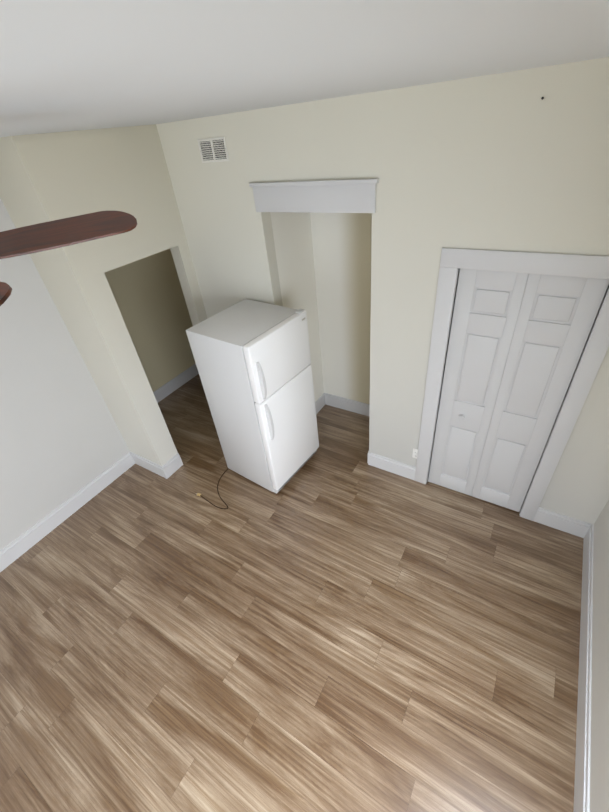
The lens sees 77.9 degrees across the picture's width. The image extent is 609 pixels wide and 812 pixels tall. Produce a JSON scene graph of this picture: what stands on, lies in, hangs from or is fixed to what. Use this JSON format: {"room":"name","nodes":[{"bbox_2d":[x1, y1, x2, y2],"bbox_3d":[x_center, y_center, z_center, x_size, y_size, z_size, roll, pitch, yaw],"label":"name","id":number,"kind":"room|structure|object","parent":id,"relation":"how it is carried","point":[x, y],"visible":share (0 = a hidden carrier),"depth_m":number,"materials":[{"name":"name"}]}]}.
{"room":"empty room","nodes":[
{"label":"empty room","id":0,"kind":"room"},
{"bbox_2d":[0,198,129,550],"bbox_3d":[-3.086,0.503,2.120,0.120,2.965,3.860,16,42,28],"label":"wall","id":1,"kind":"structure","parent":0,"point":[62,440],"depth_m":3.25,"materials":[{"name":"paint"}]},
{"bbox_2d":[0,363,593,811],"bbox_3d":[-0.678,1.282,3.043,4.915,0.170,6.450,16,42,28],"label":"baseboard","id":2,"kind":"structure","parent":1,"relation":"attached to","point":[19,546],"depth_m":3.12,"materials":[{"name":"white wood"}]},
{"bbox_2d":[0,134,170,465],"bbox_3d":[-2.139,-0.618,3.466,1.340,2.965,0.120,16,42,28],"label":"wall","id":3,"kind":"structure","parent":0,"point":[28,195],"depth_m":2.94,"materials":[{"name":"paint"}]},
{"bbox_2d":[31,124,207,457],"bbox_3d":[-1.411,-1.400,4.394,1.340,2.965,2.710,16,42,28],"label":"wall","id":4,"kind":"structure","parent":0,"point":[123,169],"depth_m":3.12,"materials":[{"name":"paint"}]},
{"bbox_2d":[0,374,583,811],"bbox_3d":[-0.665,1.389,3.124,5.155,0.100,6.690,16,42,28],"label":"floor","id":5,"kind":"structure","parent":0,"point":[336,622],"depth_m":2.60,"materials":[{"name":"plastic"}]},
{"bbox_2d":[196,468,228,508],"bbox_3d":[-0.731,0.715,3.896,0.409,0.064,0.765,16,42,28],"label":"power cord","id":6,"kind":"object","parent":5,"relation":"on","point":[198,494],"visible":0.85,"depth_m":3.73,"materials":[{"name":"brown plastic"}]},
{"bbox_2d":[186,299,318,493],"bbox_3d":[-0.382,-0.051,3.538,0.750,1.646,0.710,20,44,31],"label":"fridge","id":7,"kind":"object","parent":5,"relation":"on","point":[252,358],"visible":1,"depth_m":3.18,"materials":[{"name":"white metal"}]},
{"bbox_2d":[0,0,608,137],"bbox_3d":[-1.046,-0.476,0.540,4.335,0.100,4.970,16,42,28],"label":"ceiling","id":8,"kind":"structure","parent":0,"point":[71,65],"depth_m":0.68,"materials":[{"name":"paint"}]},
{"bbox_2d":[0,210,136,305],"bbox_3d":[-1.017,-0.277,0.834,1.272,0.574,1.324,16,42,28],"label":"ceiling fan","id":9,"kind":"object","parent":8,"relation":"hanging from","point":[44,236],"visible":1,"depth_m":1.08,"materials":[{"name":"brown wood"}]},
{"bbox_2d":[270,212,371,403],"bbox_3d":[0.385,-0.966,3.534,1.158,2.965,0.730,16,42,28],"label":"wall","id":10,"kind":"structure","parent":0,"point":[324,265],"depth_m":3.71,"materials":[{"name":"paint"}]},
{"bbox_2d":[315,393,369,462],"bbox_3d":[0.454,0.213,4.290,0.918,0.170,0.730,16,42,28],"label":"baseboard","id":11,"kind":"structure","parent":10,"relation":"attached to","point":[358,407],"depth_m":4.59,"materials":[{"name":"white wood"}]},
{"bbox_2d":[156,57,608,524],"bbox_3d":[0.629,-0.598,3.004,3.815,2.965,0.120,16,42,28],"label":"wall","id":12,"kind":"structure","parent":0,"point":[510,161],"depth_m":2.36,"materials":[{"name":"beige paint"}]},
{"bbox_2d":[197,137,228,162],"bbox_3d":[-0.686,-1.918,2.824,0.270,0.150,0.010,16,42,28],"label":"air vent","id":13,"kind":"object","parent":12,"relation":"in","point":[213,149],"visible":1,"depth_m":2.82,"materials":[{"name":"white metal"}]},
{"bbox_2d":[249,178,378,212],"bbox_3d":[0.036,-1.457,2.628,1.008,0.195,0.034,16,42,28],"label":"trim","id":14,"kind":"structure","parent":12,"relation":"attached to","point":[341,196],"depth_m":2.59,"materials":[{"name":"white wood"}]},
{"bbox_2d":[412,448,417,458],"bbox_3d":[1.029,0.442,3.467,0.070,0.114,0.009,16,42,28],"label":"electrical outlet","id":15,"kind":"object","parent":12,"relation":"attached to","point":[414,453],"visible":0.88,"depth_m":3.47,"materials":[{"name":"white plastic"}]},
{"bbox_2d":[414,248,608,520],"bbox_3d":[1.432,-0.047,2.822,1.015,2.155,0.140,16,42,28],"label":"trim","id":16,"kind":"structure","parent":12,"relation":"attached to","point":[453,261],"depth_m":2.45,"materials":[{"name":"white wood"}]},
{"bbox_2d":[428,268,608,511],"bbox_3d":[1.436,0.005,2.845,0.787,2.019,0.104,16,42,28],"label":"closet door","id":17,"kind":"structure","parent":12,"relation":"in","point":[517,343],"depth_m":2.64,"materials":[{"name":"white wood"}]},
{"bbox_2d":[590,500,608,811],"bbox_3d":[0.894,1.262,0.482,0.120,2.965,4.970,16,42,28],"label":"wall","id":18,"kind":"structure","parent":0,"point":[599,773],"depth_m":2.08,"materials":[{"name":"beige paint"}]}
]}

